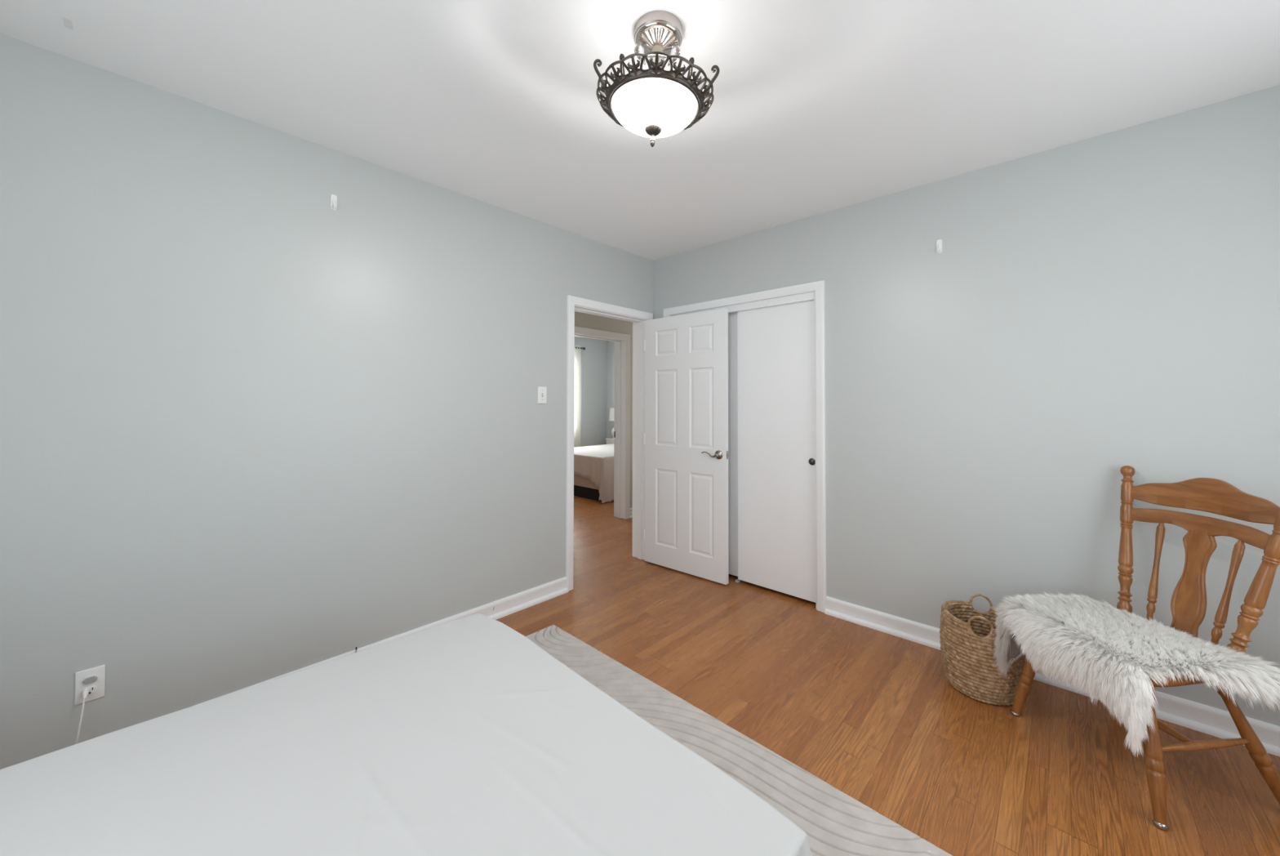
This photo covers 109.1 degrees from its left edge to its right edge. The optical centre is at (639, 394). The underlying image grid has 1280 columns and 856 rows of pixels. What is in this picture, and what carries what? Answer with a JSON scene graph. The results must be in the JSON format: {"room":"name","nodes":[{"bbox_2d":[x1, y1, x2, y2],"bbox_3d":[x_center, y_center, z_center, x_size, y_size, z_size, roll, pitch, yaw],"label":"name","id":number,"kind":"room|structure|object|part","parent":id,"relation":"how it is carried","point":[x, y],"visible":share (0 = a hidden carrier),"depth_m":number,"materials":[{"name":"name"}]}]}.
{"room":"bedroom","nodes":[
{"label":"bedroom","id":0,"kind":"room"},
{"bbox_2d":[0,33,653,768],"bbox_3d":[-1.298,0.091,2.492,0.155,2.540,3.970,-1,-1,43],"label":"wall","id":1,"kind":"structure","parent":0,"point":[254,429],"depth_m":1.93,"materials":[{"name":"grey paint"}]},
{"bbox_2d":[74,664,105,704],"bbox_3d":[-1.968,1.039,1.630,0.016,0.114,0.069,-1,-1,43],"label":"wall outlet","id":2,"kind":"object","parent":1,"relation":"attached to","point":[93,678],"visible":1,"depth_m":1.63,"materials":[{"name":"white plastic"}]},
{"bbox_2d":[75,688,89,743],"bbox_3d":[-1.962,1.193,1.525,0.037,0.299,0.202,0,-1,0],"label":"power cord","id":3,"kind":"object","parent":2,"relation":"hanging from","point":[85,692],"visible":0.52,"depth_m":1.60,"materials":[{"name":"white plastic"}]},
{"bbox_2d":[86,685,97,693],"bbox_3d":[-1.969,1.059,1.631,0.003,0.024,0.034,-1,-1,43],"label":"receptacle","id":4,"kind":"object","parent":2,"relation":"attached to","point":[93,689],"depth_m":1.63,"materials":[{"name":"white plastic"}]},
{"bbox_2d":[330,194,337,210],"bbox_3d":[-1.469,-0.927,2.189,0.032,0.074,0.027,-1,-1,43],"label":"hook","id":5,"kind":"object","parent":1,"relation":"attached to","point":[333,197],"visible":1,"depth_m":2.19,"materials":[{"name":"white plastic"}]},
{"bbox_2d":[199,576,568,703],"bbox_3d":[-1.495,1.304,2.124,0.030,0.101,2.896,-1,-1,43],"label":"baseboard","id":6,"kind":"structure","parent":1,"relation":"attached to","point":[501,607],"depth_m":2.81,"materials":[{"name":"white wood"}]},
{"bbox_2d":[537,386,546,403],"bbox_3d":[-0.653,0.003,3.059,0.019,0.113,0.070,-1,-1,43],"label":"light switch","id":7,"kind":"object","parent":1,"relation":"attached to","point":[542,390],"visible":1,"depth_m":3.06,"materials":[{"name":"white plastic"}]},
{"bbox_2d":[565,294,653,591],"bbox_3d":[-0.203,0.342,3.538,0.018,2.081,0.905,-1,-1,43],"label":"trim","id":8,"kind":"structure","parent":1,"relation":"attached to","point":[572,300],"depth_m":3.22,"materials":[{"name":"white wood"}]},
{"bbox_2d":[574,304,647,559],"bbox_3d":[-0.268,0.365,3.597,0.156,2.035,0.812,-1,-1,43],"label":"trim","id":9,"kind":"structure","parent":1,"relation":"attached to","point":[638,382],"depth_m":3.87,"materials":[{"name":"white wood"}]},
{"bbox_2d":[631,322,633,555],"bbox_3d":[-0.333,0.343,3.658,0.018,2.081,0.905,-1,-1,43],"label":"trim","id":10,"kind":"structure","parent":1,"relation":"attached to","point":[633,322],"depth_m":3.96,"materials":[{"name":"white wood"}]},
{"bbox_2d":[644,307,728,584],"bbox_3d":[0.341,0.374,3.552,0.784,1.993,0.122,-1,-1,41],"label":"door","id":11,"kind":"structure","parent":1,"relation":"in","point":[686,434],"depth_m":3.50,"materials":[{"name":"white paint"}]},
{"bbox_3d":[0.508,0.440,3.342,0.137,0.041,0.022,-1,-1,41],"label":"lever","id":12,"kind":"part","parent":11,"relation":"part of","materials":[{"name":"silver metal"}]},
{"bbox_3d":[0.567,0.440,3.315,0.066,0.066,0.030,-1,-1,41],"label":"handle","id":13,"kind":"part","parent":11,"relation":"part of","materials":[{"name":"silver metal"}]},
{"bbox_2d":[574,336,607,446],"bbox_3d":[-1.973,0.180,7.563,0.150,2.540,3.740,-1,-1,43],"label":"wall","id":14,"kind":"structure","parent":0,"point":[594,357],"depth_m":8.63,"materials":[{"name":"grey paint"}]},
{"bbox_3d":[-1.645,-0.856,7.740,0.111,0.060,1.807,-1,-1,43],"label":"curtain rod","id":15,"kind":"object","parent":14,"relation":"attached to","visible":0},
{"bbox_2d":[573,345,581,447],"bbox_3d":[-1.212,0.237,8.145,0.070,2.250,0.421,-1,-1,43],"label":"curtain","id":16,"kind":"object","parent":15,"relation":"hanging from","point":[577,380],"visible":0.34,"depth_m":8.22,"materials":[{"name":"white fabric"}]},
{"bbox_2d":[574,311,632,507],"bbox_3d":[-1.035,0.126,4.391,0.167,2.540,7.110,-1,-1,43],"label":"wall","id":17,"kind":"structure","parent":0,"point":[581,319],"depth_m":5.14,"materials":[{"name":"grey paint"}]},
{"bbox_2d":[574,325,630,519],"bbox_3d":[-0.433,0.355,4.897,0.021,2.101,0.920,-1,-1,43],"label":"trim","id":18,"kind":"structure","parent":17,"relation":"attached to","point":[579,330],"depth_m":5.19,"materials":[{"name":"white wood"}]},
{"bbox_2d":[629,507,632,517],"bbox_3d":[0.194,1.366,5.552,0.026,0.105,0.921,-1,-1,43],"label":"baseboard","id":19,"kind":"structure","parent":17,"relation":"attached to","point":[630,508],"depth_m":5.23,"materials":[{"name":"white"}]},
{"bbox_2d":[606,340,614,438],"bbox_3d":[0.336,0.193,8.072,2.838,2.540,0.150,-1,-1,43],"label":"wall","id":20,"kind":"structure","parent":0,"point":[611,344],"depth_m":8.82,"materials":[{"name":"grey paint"}]},
{"bbox_2d":[0,0,1279,260],"bbox_3d":[-0.239,-1.203,3.780,7.870,0.101,7.260,-1,-1,43],"label":"ceiling","id":21,"kind":"structure","parent":0,"point":[817,107],"depth_m":1.73,"materials":[{"name":"white paint"}]},
{"bbox_2d":[593,10,719,146],"bbox_3d":[0.049,-1.006,1.494,0.380,0.392,0.380,-1,-1,34],"label":"ceiling lamp","id":22,"kind":"object","parent":21,"relation":"attached to","point":[654,102],"visible":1,"depth_m":1.43,"materials":[{"name":"white glass"}]},
{"bbox_3d":[-0.124,-1.031,1.491,0.063,0.131,0.012,3,-1,-1],"label":"scroll arm","id":23,"kind":"part","parent":22,"relation":"part of","materials":[{"name":"grey metal"}]},
{"bbox_3d":[-0.053,-0.997,1.394,0.028,0.084,0.012,4,-1,-44],"label":"scroll arm","id":24,"kind":"part","parent":22,"relation":"part of","materials":[{"name":"grey metal"}]},
{"bbox_3d":[0.048,-0.958,1.493,0.385,0.040,0.385,2,-1,43],"label":"openwork crown","id":25,"kind":"part","parent":22,"relation":"part of","materials":[{"name":"grey metal"}]},
{"bbox_3d":[0.046,-0.911,1.492,0.277,0.069,0.277,2,-1,43],"label":"lamp shade","id":26,"kind":"part","parent":22,"relation":"part of","materials":[{"name":"white glass"}]},
{"bbox_3d":[0.049,-0.976,1.494,0.060,0.234,0.060,2,-1,43],"label":"stem","id":27,"kind":"part","parent":22,"relation":"part of","materials":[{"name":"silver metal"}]},
{"bbox_3d":[0.152,-0.986,1.394,0.028,0.084,0.012,2,-1,44],"label":"scroll arm","id":28,"kind":"part","parent":22,"relation":"part of","materials":[{"name":"grey metal"}]},
{"bbox_3d":[0.227,-1.013,1.491,0.063,0.131,0.012,3,-1,1],"label":"scroll arm","id":29,"kind":"part","parent":22,"relation":"part of","materials":[{"name":"grey metal"}]},
{"bbox_2d":[496,495,1279,855],"bbox_3d":[-0.244,1.436,3.733,7.870,0.100,7.260,-1,-1,43],"label":"floor","id":30,"kind":"structure","parent":0,"point":[877,716],"depth_m":1.87,"materials":[{"name":"brown wood"}]},
{"bbox_2d":[573,443,613,501],"bbox_3d":[-0.369,0.898,7.246,1.485,1.100,1.970,-1,-1,43],"label":"bed","id":31,"kind":"object","parent":30,"relation":"on","point":[584,487],"visible":0.04,"depth_m":6.41,"materials":[{"name":"beige fabric"}]},
{"bbox_3d":[-0.385,1.205,7.224,1.435,0.185,1.885,-1,-1,43],"label":"frame","id":32,"kind":"part","parent":31,"relation":"part of","materials":[{"name":"beige fabric"}]},
{"bbox_2d":[573,453,613,502],"bbox_3d":[-0.686,1.141,6.783,1.492,0.590,1.022,-1,-1,43],"label":"throw blanket","id":33,"kind":"object","parent":31,"relation":"on","point":[600,470],"visible":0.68,"depth_m":6.08,"materials":[{"name":"beige fabric"}]},
{"bbox_2d":[573,443,613,457],"bbox_3d":[-0.397,0.955,7.219,1.480,0.185,1.895,-1,-1,43],"label":"duvet","id":34,"kind":"object","parent":31,"relation":"on","point":[604,450],"depth_m":7.00,"materials":[{"name":"white fabric"}]},
{"bbox_2d":[605,437,613,444],"bbox_3d":[-0.467,1.146,8.521,0.336,0.648,0.218,-1,-1,43],"label":"nightstand","id":35,"kind":"object","parent":30,"relation":"on","point":[609,440],"visible":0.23,"depth_m":8.50,"materials":[{"name":"white wood"}]},
{"bbox_3d":[-0.525,0.954,8.462,0.280,0.190,0.010,-1,-1,43],"label":"drawer","id":36,"kind":"part","parent":35,"relation":"part of","materials":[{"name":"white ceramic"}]},
{"bbox_2d":[608,407,613,438],"bbox_3d":[-0.463,0.535,8.542,0.236,0.575,0.236,-1,-1,43],"label":"table lamp","id":37,"kind":"object","parent":35,"relation":"on","point":[611,409],"visible":0.27,"depth_m":8.47,"materials":[{"name":"white ceramic"}]},
{"bbox_3d":[-0.463,0.367,8.545,0.236,0.240,0.236,-1,-1,43],"label":"lamp shade","id":38,"kind":"part","parent":37,"relation":"part of","materials":[{"name":"white fabric"}]},
{"bbox_2d":[525,624,952,855],"bbox_3d":[-0.203,1.334,1.268,2.452,0.014,1.668,-1,-1,43],"label":"area rug","id":39,"kind":"object","parent":30,"relation":"on","point":[834,823],"visible":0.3,"depth_m":1.63,"materials":[{"name":"beige fabric"}]},
{"bbox_2d":[0,613,811,855],"bbox_3d":[-0.758,1.085,0.773,1.469,0.465,1.782,-1,-1,43],"label":"bed","id":40,"kind":"object","parent":39,"relation":"on","point":[464,735],"visible":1,"depth_m":1.03,"materials":[{"name":"grey fabric"}]},
{"bbox_2d":[939,593,1026,705],"bbox_3d":[1.581,1.167,2.112,0.320,0.387,0.322,0,-1,21],"label":"woven basket","id":41,"kind":"object","parent":30,"relation":"on","point":[966,637],"visible":0.83,"depth_m":2.03,"materials":[{"name":"brown wicker"}]},
{"bbox_3d":[1.495,1.022,2.000,0.094,0.101,0.017,-1,-1,37],"label":"ring handle","id":42,"kind":"part","parent":41,"relation":"part of","materials":[{"name":"brown wicker"}]},
{"bbox_3d":[1.668,1.026,2.229,0.094,0.101,0.017,-1,-1,37],"label":"ring handle","id":43,"kind":"part","parent":41,"relation":"part of","materials":[{"name":"brown wicker"}]},
{"bbox_2d":[1010,465,1279,830],"bbox_3d":[1.873,0.830,1.704,0.611,1.056,0.549,0,-1,-4],"label":"dining chair","id":44,"kind":"object","parent":30,"relation":"on","point":[1215,495],"visible":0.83,"depth_m":1.67,"materials":[{"name":"brown wood"}]},
{"bbox_3d":[1.624,1.140,1.897,0.043,0.415,0.124,1,-1,-36],"label":"leg","id":45,"kind":"part","parent":44,"relation":"part of","materials":[{"name":"brown wood"}]},
{"bbox_3d":[2.051,0.619,1.922,0.192,0.625,0.046,1,-1,-37],"label":"post","id":46,"kind":"part","parent":44,"relation":"part of","materials":[{"name":"brown wood"}]},
{"bbox_2d":[991,591,1279,756],"bbox_3d":[1.908,1.015,1.682,0.869,0.390,0.646,0,-1,5],"label":"sheepskin throw","id":47,"kind":"object","parent":44,"relation":"on","point":[1104,650],"visible":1,"depth_m":1.55,"materials":[{"name":"white fur"}]},
{"bbox_3d":[1.651,1.133,1.468,0.043,0.415,0.124,0,-1,29],"label":"leg","id":48,"kind":"part","parent":44,"relation":"part of","materials":[{"name":"brown wood"}]},
{"bbox_3d":[1.803,0.925,1.696,0.470,0.041,0.469,0,-1,-4],"label":"seat","id":49,"kind":"part","parent":44,"relation":"part of","materials":[{"name":"brown wood"}]},
{"bbox_3d":[2.111,0.494,1.724,0.072,0.068,0.432,0,-1,-4],"label":"rail","id":50,"kind":"part","parent":44,"relation":"part of","materials":[{"name":"brown wood"}]},
{"bbox_3d":[2.136,0.382,1.727,0.083,0.130,0.458,0,-1,-4],"label":"crest rail","id":51,"kind":"part","parent":44,"relation":"part of","materials":[{"name":"brown wood"}]},
{"bbox_3d":[2.005,1.133,1.495,0.196,0.419,0.044,0,-1,26],"label":"leg","id":52,"kind":"part","parent":44,"relation":"part of","materials":[{"name":"brown wood"}]},
{"bbox_3d":[2.077,0.612,1.515,0.192,0.625,0.046,0,-1,29],"label":"post","id":53,"kind":"part","parent":44,"relation":"part of","materials":[{"name":"brown wood"}]},
{"bbox_2d":[653,84,1279,725],"bbox_3d":[1.532,0.100,2.654,3.770,2.540,0.120,-1,-1,43],"label":"wall","id":54,"kind":"structure","parent":0,"point":[1087,309],"depth_m":2.18,"materials":[{"name":"grey paint"}]},
{"bbox_2d":[728,311,737,576],"bbox_3d":[0.545,0.352,3.596,0.655,2.012,0.046,-1,-1,43],"label":"door","id":55,"kind":"structure","parent":54,"relation":"in","point":[732,317],"depth_m":3.44,"materials":[{"name":"white paint"}]},
{"bbox_2d":[662,280,826,612],"bbox_3d":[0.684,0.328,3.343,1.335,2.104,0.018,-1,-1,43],"label":"trim","id":56,"kind":"structure","parent":54,"relation":"attached to","point":[818,286],"depth_m":2.91,"materials":[{"name":"white wood"}]},
{"bbox_2d":[737,299,815,602],"bbox_3d":[0.940,0.346,3.168,0.584,2.012,0.046,-1,-1,43],"label":"door","id":57,"kind":"structure","parent":54,"relation":"in","point":[775,344],"depth_m":3.15,"materials":[{"name":"white paint"}]},
{"bbox_3d":[1.122,0.439,2.975,0.046,0.046,0.014,-1,-1,43],"label":"finger pull","id":58,"kind":"part","parent":57,"relation":"part of","materials":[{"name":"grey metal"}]},
{"bbox_2d":[936,239,942,253],"bbox_3d":[1.628,-0.809,2.481,0.027,0.074,0.032,-1,-1,43],"label":"hook","id":59,"kind":"object","parent":54,"relation":"attached to","point":[939,242],"visible":1,"depth_m":2.48,"materials":[{"name":"white plastic"}]},
{"bbox_2d":[824,595,1279,755],"bbox_3d":[1.959,1.311,2.131,2.160,0.101,0.030,-1,-1,43],"label":"baseboard","id":60,"kind":"structure","parent":54,"relation":"attached to","point":[1219,722],"depth_m":1.92,"materials":[{"name":"white"}]}
]}

